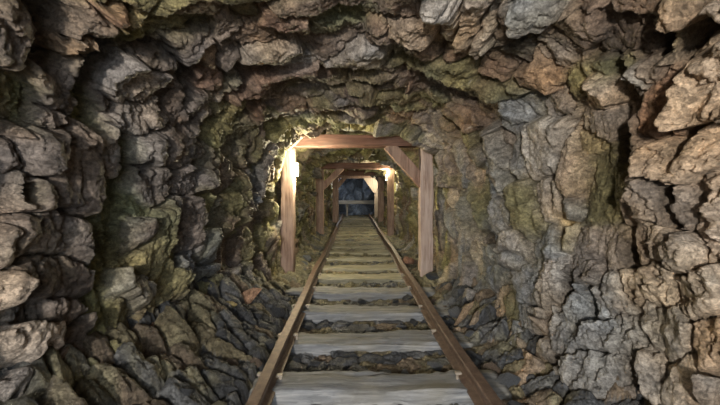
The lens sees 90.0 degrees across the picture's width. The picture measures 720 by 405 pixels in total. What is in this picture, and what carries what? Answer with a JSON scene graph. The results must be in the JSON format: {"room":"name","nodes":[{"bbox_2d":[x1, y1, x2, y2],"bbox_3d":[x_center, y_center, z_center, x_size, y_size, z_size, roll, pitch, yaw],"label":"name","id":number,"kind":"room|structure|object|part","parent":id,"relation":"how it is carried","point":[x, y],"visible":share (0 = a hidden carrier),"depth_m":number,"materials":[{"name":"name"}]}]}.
{"room":"underground passage","nodes":[
{"label":"underground passage","id":0,"kind":"room"},
{"bbox_2d":[0,0,332,401],"bbox_3d":[-1.436,0.058,9.175,1.035,2.816,24.085,0,2,-1],"label":"wall","id":1,"kind":"structure","parent":0,"point":[130,171],"depth_m":2.08,"materials":[{"name":"grey stone"}]},
{"bbox_2d":[0,214,650,404],"bbox_3d":[-0.078,0.620,9.204,4.150,1.175,23.960,0,2,-1],"label":"floor","id":2,"kind":"structure","parent":0,"point":[190,342],"depth_m":2.70,"materials":[{"name":"grey stone"}]},
{"bbox_2d":[180,388,192,396],"bbox_3d":[-0.999,1.074,2.050,0.102,0.073,0.083,1,2,18],"label":"loose stone","id":3,"kind":"object","parent":2,"relation":"on","point":[187,392],"visible":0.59,"depth_m":2.02,"materials":[{"name":"grey stone"}]},
{"bbox_2d":[211,400,226,404],"bbox_3d":[-0.830,1.200,2.084,0.126,0.069,0.085,-1,2,-36],"label":"loose stone","id":4,"kind":"object","parent":2,"relation":"on","point":[218,402],"visible":1,"depth_m":2.10,"materials":[{"name":"stone"}]},
{"bbox_2d":[226,301,236,307],"bbox_3d":[-1.265,1.004,3.429,0.222,0.139,0.125,0,2,14],"label":"rock slab","id":5,"kind":"object","parent":2,"relation":"on","point":[232,303],"visible":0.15,"depth_m":3.40,"materials":[{"name":"brown stone"}]},
{"bbox_2d":[226,358,238,365],"bbox_3d":[-0.942,1.177,2.639,0.104,0.072,0.090,0,2,-11],"label":"loose stone","id":6,"kind":"object","parent":2,"relation":"on","point":[232,362],"visible":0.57,"depth_m":2.61,"materials":[{"name":"stone"}]},
{"bbox_2d":[239,335,250,343],"bbox_3d":[-0.926,1.119,2.912,0.099,0.062,0.097,-1,2,-39],"label":"loose stone","id":7,"kind":"object","parent":2,"relation":"on","point":[246,338],"visible":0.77,"depth_m":2.90,"materials":[{"name":"grey stone"}]},
{"bbox_2d":[241,288,261,303],"bbox_3d":[-1.191,0.999,3.758,0.312,0.192,0.128,0,2,-8],"label":"rock slab","id":8,"kind":"object","parent":2,"relation":"on","point":[248,295],"visible":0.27,"depth_m":3.76,"materials":[{"name":"brown stone"}]},
{"bbox_2d":[250,357,261,367],"bbox_3d":[-0.794,1.217,2.745,0.105,0.074,0.092,0,2,1],"label":"loose stone","id":9,"kind":"object","parent":2,"relation":"on","point":[258,362],"visible":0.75,"depth_m":2.72,"materials":[{"name":"brown stone"}]},
{"bbox_2d":[252,311,262,318],"bbox_3d":[-1.024,1.105,3.528,0.167,0.106,0.158,1,2,21],"label":"loose stone","id":10,"kind":"object","parent":2,"relation":"on","point":[259,314],"visible":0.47,"depth_m":3.47,"materials":[{"name":"grey stone"}]},
{"bbox_2d":[263,338,274,348],"bbox_3d":[-0.792,1.207,3.092,0.108,0.080,0.134,1,2,36],"label":"loose stone","id":11,"kind":"object","parent":2,"relation":"on","point":[270,342],"visible":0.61,"depth_m":3.07,"materials":[{"name":"grey stone"}]},
{"bbox_2d":[271,306,284,317],"bbox_3d":[-0.861,1.157,3.773,0.150,0.116,0.153,0,2,-13],"label":"loose stone","id":12,"kind":"object","parent":2,"relation":"on","point":[279,312],"visible":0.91,"depth_m":3.76,"materials":[{"name":"grey stone"}]},
{"bbox_2d":[281,297,290,300],"bbox_3d":[-0.852,1.137,4.136,0.122,0.093,0.098,0,2,-13],"label":"loose stone","id":13,"kind":"object","parent":2,"relation":"on","point":[283,298],"visible":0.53,"depth_m":4.14,"materials":[{"name":"grey stone"}]},
{"bbox_2d":[283,284,290,289],"bbox_3d":[-1.032,1.219,5.029,0.172,0.164,0.124,1,2,35],"label":"loose stone","id":14,"kind":"object","parent":2,"relation":"on","point":[287,286],"visible":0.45,"depth_m":4.99,"materials":[{"name":"grey stone"}]},
{"bbox_2d":[246,214,343,404],"bbox_3d":[-0.776,0.969,10.275,0.162,0.139,18.700,0,2,-1],"label":"steel rail","id":15,"kind":"object","parent":2,"relation":"on","point":[262,393],"visible":0.98,"depth_m":3.07,"materials":[{"name":"brown metal"}]},
{"bbox_2d":[303,255,311,260],"bbox_3d":[-1.029,1.081,7.045,0.197,0.113,0.146,0,2,14],"label":"loose stone","id":16,"kind":"object","parent":2,"relation":"on","point":[307,257],"visible":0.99,"depth_m":6.98,"materials":[{"name":"grey stone"}]},
{"bbox_2d":[310,359,320,364],"bbox_3d":[-0.381,1.342,3.009,0.085,0.063,0.106,-1,2,-37],"label":"loose stone","id":17,"kind":"object","parent":2,"relation":"on","point":[312,362],"visible":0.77,"depth_m":2.98,"materials":[{"name":"grey stone"}]},
{"bbox_2d":[342,352,355,356],"bbox_3d":[-0.097,1.333,3.122,0.124,0.076,0.116,0,2,-2],"label":"loose stone","id":18,"kind":"object","parent":2,"relation":"on","point":[350,354],"visible":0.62,"depth_m":3.08,"materials":[{"name":"grey stone"}]},
{"bbox_2d":[338,219,369,221],"bbox_3d":[-0.197,0.910,16.756,1.774,0.240,0.330,0,2,-1],"label":"sleeper","id":19,"kind":"object","parent":2,"relation":"on","point":[363,220],"visible":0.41,"depth_m":16.63,"materials":[{"name":"brown wood"}]},
{"bbox_2d":[315,163,393,235],"bbox_3d":[-0.152,-0.030,11.102,2.465,2.392,0.260,0,2,-1],"label":"frame","id":20,"kind":"object","parent":2,"relation":"on","point":[321,185],"visible":0.94,"depth_m":10.98,"materials":[{"name":"brown wood"}]},
{"bbox_3d":[-1.230,0.068,11.087,0.260,2.196,0.244,0,2,-1],"label":"post","id":21,"kind":"part","parent":20,"relation":"part of","materials":[{"name":"brown wood"}]},
{"bbox_3d":[0.946,0.067,11.125,0.220,2.196,0.223,0,2,-1],"label":"post","id":22,"kind":"part","parent":20,"relation":"part of","materials":[{"name":"brown wood"}]},
{"bbox_2d":[328,237,380,239],"bbox_3d":[-0.078,1.118,10.452,1.707,0.207,0.326,0,2,-1],"label":"sleeper","id":23,"kind":"object","parent":2,"relation":"on","point":[337,238],"visible":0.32,"depth_m":10.34,"materials":[{"name":"brown wood"}]},
{"bbox_2d":[339,200,373,215],"bbox_3d":[-0.175,0.369,19.560,2.246,0.973,0.231,0,2,-1],"label":"barrier","id":24,"kind":"object","parent":2,"relation":"on","point":[346,202],"visible":0.5,"depth_m":19.45,"materials":[{"name":"grey wood"}]},
{"bbox_3d":[-0.175,-0.011,19.509,2.246,0.211,0.153,0,2,-1],"label":"rail","id":25,"kind":"part","parent":24,"relation":"part of","materials":[{"name":"grey wood"}]},
{"bbox_2d":[280,134,433,276],"bbox_3d":[-0.052,0.103,6.006,2.530,2.452,0.260,0,2,-1],"label":"frame","id":26,"kind":"object","parent":2,"relation":"on","point":[422,177],"visible":0.77,"depth_m":5.89,"materials":[{"name":"brown wood"}]},
{"bbox_3d":[-1.193,0.212,5.989,0.247,2.236,0.244,0,2,-1],"label":"post","id":27,"kind":"part","parent":26,"relation":"part of","materials":[{"name":"brown wood"}]},
{"bbox_2d":[294,163,298,175],"bbox_3d":[-1.074,-0.545,5.949,0.118,0.212,0.075,0,2,-1],"label":"lamp","id":28,"kind":"object","parent":26,"relation":"attached to","point":[295,164],"visible":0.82,"depth_m":5.91,"materials":[{"name":"beige"}]},
{"bbox_3d":[1.097,0.203,6.026,0.231,2.250,0.242,0,2,-1],"label":"post","id":29,"kind":"part","parent":26,"relation":"part of","materials":[{"name":"brown wood"}]},
{"bbox_2d":[331,231,382,233],"bbox_3d":[-0.092,1.068,12.030,1.762,0.218,0.363,0,2,-1],"label":"sleeper","id":30,"kind":"object","parent":2,"relation":"on","point":[367,232],"visible":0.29,"depth_m":11.96,"materials":[{"name":"brown wood"}]},
{"bbox_2d":[334,226,379,228],"bbox_3d":[-0.114,1.016,13.589,1.818,0.214,0.351,0,2,-1],"label":"sleeper","id":31,"kind":"object","parent":2,"relation":"on","point":[360,226],"visible":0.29,"depth_m":13.44,"materials":[{"name":"brown wood"}]},
{"bbox_2d":[339,228,375,230],"bbox_3d":[-0.104,1.041,12.795,1.609,0.227,0.382,0,2,-1],"label":"sleeper","id":32,"kind":"object","parent":2,"relation":"on","point":[350,228],"visible":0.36,"depth_m":12.78,"materials":[{"name":"brown wood"}]},
{"bbox_2d":[332,169,383,222],"bbox_3d":[-0.085,-0.209,15.601,2.339,2.463,0.264,0,2,-1],"label":"frame","id":33,"kind":"object","parent":2,"relation":"on","point":[345,174],"visible":0.8,"depth_m":15.48,"materials":[{"name":"brown wood"}]},
{"bbox_3d":[-1.065,-0.084,15.587,0.259,2.213,0.248,0,2,-1],"label":"post","id":34,"kind":"part","parent":33,"relation":"part of","materials":[{"name":"brown wood"}]},
{"bbox_3d":[0.910,-0.085,15.622,0.285,2.212,0.240,0,2,-1],"label":"post","id":35,"kind":"part","parent":33,"relation":"part of","materials":[{"name":"brown wood"}]},
{"bbox_2d":[338,176,377,217],"bbox_3d":[-0.165,-0.224,18.393,2.275,2.314,0.249,0,2,-1],"label":"frame","id":36,"kind":"object","parent":2,"relation":"on","point":[372,183],"visible":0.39,"depth_m":18.28,"materials":[{"name":"brown wood"}]},
{"bbox_3d":[-1.173,-0.159,18.387,0.174,2.183,0.204,0,2,-1],"label":"post","id":37,"kind":"part","parent":36,"relation":"part of","materials":[{"name":"brown wood"}]},
{"bbox_3d":[0.846,-0.160,18.422,0.232,2.183,0.208,0,2,-1],"label":"post","id":38,"kind":"part","parent":36,"relation":"part of","materials":[{"name":"brown wood"}]},
{"bbox_2d":[324,256,392,262],"bbox_3d":[-0.001,1.202,7.303,1.632,0.224,0.338,0,2,-1],"label":"sleeper","id":39,"kind":"object","parent":2,"relation":"on","point":[352,259],"visible":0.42,"depth_m":7.20,"materials":[{"name":"wood"}]},
{"bbox_2d":[340,222,377,224],"bbox_3d":[-0.103,0.955,15.179,1.687,0.228,0.339,0,2,-1],"label":"sleeper","id":40,"kind":"object","parent":2,"relation":"on","point":[340,222],"visible":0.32,"depth_m":15.08,"materials":[{"name":"wood"}]},
{"bbox_2d":[320,249,398,254],"bbox_3d":[-0.011,1.187,8.085,1.743,0.224,0.367,0,2,-1],"label":"sleeper","id":41,"kind":"object","parent":2,"relation":"on","point":[374,251],"visible":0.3,"depth_m":7.99,"materials":[{"name":"wood"}]},
{"bbox_2d":[339,224,379,226],"bbox_3d":[-0.094,0.970,14.379,1.745,0.235,0.357,0,2,1],"label":"sleeper","id":42,"kind":"object","parent":2,"relation":"on","point":[364,225],"visible":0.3,"depth_m":14.22,"materials":[{"name":"wood"}]},
{"bbox_2d":[342,221,376,222],"bbox_3d":[-0.097,0.935,15.951,1.720,0.224,0.369,0,2,-1],"label":"sleeper","id":43,"kind":"object","parent":2,"relation":"on","point":[342,221],"visible":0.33,"depth_m":15.97,"materials":[{"name":"brown wood"}]},
{"bbox_2d":[285,286,436,301],"bbox_3d":[0.005,1.266,4.923,2.044,0.243,0.369,0,2,-1],"label":"sleeper","id":44,"kind":"object","parent":2,"relation":"on","point":[331,293],"visible":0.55,"depth_m":4.79,"materials":[{"name":"grey wood"}]},
{"bbox_2d":[311,263,410,272],"bbox_3d":[0.019,1.246,6.503,1.779,0.222,0.365,0,2,-1],"label":"sleeper","id":45,"kind":"object","parent":2,"relation":"on","point":[350,268],"visible":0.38,"depth_m":6.38,"materials":[{"name":"wood"}]},
{"bbox_2d":[336,234,386,236],"bbox_3d":[-0.038,1.093,11.236,1.746,0.210,0.335,0,2,-1],"label":"sleeper","id":46,"kind":"object","parent":2,"relation":"on","point":[338,235],"visible":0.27,"depth_m":11.14,"materials":[{"name":"wood"}]},
{"bbox_2d":[334,241,389,244],"bbox_3d":[-0.032,1.145,9.672,1.679,0.214,0.332,0,2,-1],"label":"sleeper","id":47,"kind":"object","parent":2,"relation":"on","point":[369,242],"visible":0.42,"depth_m":9.63,"materials":[{"name":"brown wood"}]},
{"bbox_2d":[332,244,394,248],"bbox_3d":[-0.036,1.171,8.864,1.750,0.227,0.360,0,2,-1],"label":"sleeper","id":48,"kind":"object","parent":2,"relation":"on","point":[376,246],"visible":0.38,"depth_m":8.76,"materials":[{"name":"brown wood"}]},
{"bbox_2d":[316,272,412,284],"bbox_3d":[0.018,1.248,5.732,1.665,0.256,0.354,0,2,-1],"label":"sleeper","id":49,"kind":"object","parent":2,"relation":"on","point":[381,278],"visible":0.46,"depth_m":5.62,"materials":[{"name":"grey wood"}]},
{"bbox_2d":[289,304,449,323],"bbox_3d":[0.034,1.288,4.139,2.084,0.243,0.380,0,2,-1],"label":"sleeper","id":50,"kind":"object","parent":2,"relation":"on","point":[316,313],"visible":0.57,"depth_m":4.01,"materials":[{"name":"grey wood"}]},
{"bbox_2d":[365,326,375,332],"bbox_3d":[0.104,1.327,3.687,0.150,0.083,0.099,-1,2,-18],"label":"loose stone","id":51,"kind":"object","parent":2,"relation":"on","point":[368,329],"visible":0.47,"depth_m":3.69,"materials":[{"name":"grey stone"}]},
{"bbox_2d":[274,329,472,356],"bbox_3d":[0.061,1.338,3.363,1.906,0.257,0.358,0,2,-1],"label":"sleeper","id":52,"kind":"object","parent":2,"relation":"on","point":[398,341],"visible":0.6,"depth_m":3.27,"materials":[{"name":"grey wood"}]},
{"bbox_2d":[372,358,383,363],"bbox_3d":[0.149,1.353,3.051,0.096,0.043,0.083,-1,2,-25],"label":"loose stone","id":53,"kind":"object","parent":2,"relation":"on","point":[380,360],"visible":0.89,"depth_m":3.03,"materials":[{"name":"grey stone"}]},
{"bbox_2d":[249,369,511,404],"bbox_3d":[0.074,1.349,2.580,1.902,0.238,0.348,0,2,-1],"label":"sleeper","id":54,"kind":"object","parent":2,"relation":"on","point":[367,387],"visible":0.81,"depth_m":2.47,"materials":[{"name":"grey wood"}]},
{"bbox_2d":[380,369,390,373],"bbox_3d":[0.212,1.371,2.873,0.079,0.061,0.133,-1,2,-25],"label":"loose stone","id":55,"kind":"object","parent":2,"relation":"on","point":[383,370],"visible":0.38,"depth_m":2.88,"materials":[{"name":"grey stone"}]},
{"bbox_2d":[396,324,406,329],"bbox_3d":[0.429,1.324,3.790,0.130,0.074,0.093,1,2,20],"label":"loose stone","id":56,"kind":"object","parent":2,"relation":"on","point":[403,327],"visible":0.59,"depth_m":3.78,"materials":[{"name":"grey stone"}]},
{"bbox_2d":[402,294,412,300],"bbox_3d":[0.618,1.235,4.686,0.144,0.065,0.101,0,2,-7],"label":"loose stone","id":57,"kind":"object","parent":2,"relation":"on","point":[406,297],"visible":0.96,"depth_m":4.66,"materials":[{"name":"grey stone"}]},
{"bbox_2d":[402,257,413,264],"bbox_3d":[0.893,1.096,6.674,0.260,0.196,0.293,0,2,-13],"label":"stone","id":58,"kind":"object","parent":2,"relation":"on","point":[406,260],"visible":0.84,"depth_m":6.59,"materials":[{"name":"brown stone"}]},
{"bbox_2d":[410,319,417,325],"bbox_3d":[0.582,1.315,3.896,0.092,0.091,0.077,0,2,14],"label":"loose stone","id":59,"kind":"object","parent":2,"relation":"on","point":[414,322],"visible":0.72,"depth_m":3.90,"materials":[{"name":"grey stone"}]},
{"bbox_2d":[425,272,438,279],"bbox_3d":[1.050,1.081,5.279,0.206,0.111,0.113,0,2,-10],"label":"stone","id":60,"kind":"object","parent":2,"relation":"on","point":[431,276],"visible":1,"depth_m":5.24,"materials":[{"name":"grey stone"}]},
{"bbox_2d":[427,361,442,370],"bbox_3d":[0.630,1.353,2.968,0.104,0.082,0.156,-1,2,-22],"label":"loose stone","id":61,"kind":"object","parent":2,"relation":"on","point":[436,366],"visible":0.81,"depth_m":2.94,"materials":[{"name":"grey stone"}]},
{"bbox_2d":[368,214,503,404],"bbox_3d":[0.655,0.968,10.299,0.165,0.139,18.700,0,2,-1],"label":"steel rail","id":62,"kind":"object","parent":2,"relation":"on","point":[480,392],"visible":1,"depth_m":3.02,"materials":[{"name":"brown metal"}]},
{"bbox_2d":[448,306,468,317],"bbox_3d":[1.086,1.186,3.865,0.241,0.137,0.176,-1,2,-29],"label":"loose stone","id":63,"kind":"object","parent":2,"relation":"on","point":[454,312],"visible":0.56,"depth_m":3.83,"materials":[{"name":"grey stone"}]},
{"bbox_2d":[454,301,473,324],"bbox_3d":[1.050,1.123,3.655,0.200,0.247,0.065,0,2,-10],"label":"rock slab","id":64,"kind":"object","parent":2,"relation":"on","point":[466,309],"visible":1,"depth_m":3.63,"materials":[{"name":"brown stone"}]},
{"bbox_2d":[464,330,473,336],"bbox_3d":[1.029,1.229,3.359,0.105,0.083,0.090,1,2,23],"label":"loose stone","id":65,"kind":"object","parent":2,"relation":"on","point":[468,333],"visible":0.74,"depth_m":3.33,"materials":[{"name":"grey stone"}]},
{"bbox_2d":[465,350,483,360],"bbox_3d":[0.977,1.289,3.032,0.142,0.070,0.114,-1,2,-23],"label":"loose stone","id":66,"kind":"object","parent":2,"relation":"on","point":[472,354],"visible":0.88,"depth_m":3.00,"materials":[{"name":"grey stone"}]},
{"bbox_2d":[469,310,479,324],"bbox_3d":[1.102,1.109,3.467,0.093,0.149,0.058,-1,2,-30],"label":"rock slab","id":67,"kind":"object","parent":2,"relation":"on","point":[475,318],"visible":1,"depth_m":3.45,"materials":[{"name":"beige stone"}]},
{"bbox_2d":[481,361,501,373],"bbox_3d":[1.030,1.315,2.798,0.153,0.167,0.147,0,2,-1],"label":"loose stone","id":68,"kind":"object","parent":2,"relation":"on","point":[487,366],"visible":0.44,"depth_m":2.77,"materials":[{"name":"brown stone"}]},
{"bbox_2d":[495,372,520,387],"bbox_3d":[1.050,1.274,2.565,0.171,0.096,0.110,1,2,30],"label":"loose stone","id":69,"kind":"object","parent":2,"relation":"on","point":[509,379],"visible":0.87,"depth_m":2.56,"materials":[{"name":"grey stone"}]},
{"bbox_2d":[507,400,524,404],"bbox_3d":[1.015,1.277,2.238,0.156,0.067,0.125,-1,2,-25],"label":"loose stone","id":70,"kind":"object","parent":2,"relation":"on","point":[512,402],"visible":1,"depth_m":2.25,"materials":[{"name":"grey stone"}]},
{"bbox_2d":[126,0,580,176],"bbox_3d":[-0.124,-1.331,9.139,2.543,0.842,24.068,0,2,-1],"label":"ceiling","id":71,"kind":"structure","parent":0,"point":[312,68],"depth_m":2.64,"materials":[{"name":"stone"}]},
{"bbox_2d":[338,178,373,214],"bbox_3d":[-0.295,-0.600,20.667,4.101,3.200,0.558,0,2,-1],"label":"wall","id":72,"kind":"structure","parent":0,"point":[351,189],"depth_m":20.75,"materials":[{"name":"grey stone"}]},
{"bbox_2d":[372,0,719,404],"bbox_3d":[1.229,0.060,9.223,1.136,2.904,24.085,0,2,-1],"label":"wall","id":73,"kind":"structure","parent":0,"point":[579,183],"depth_m":2.19,"materials":[{"name":"grey stone"}]}
]}

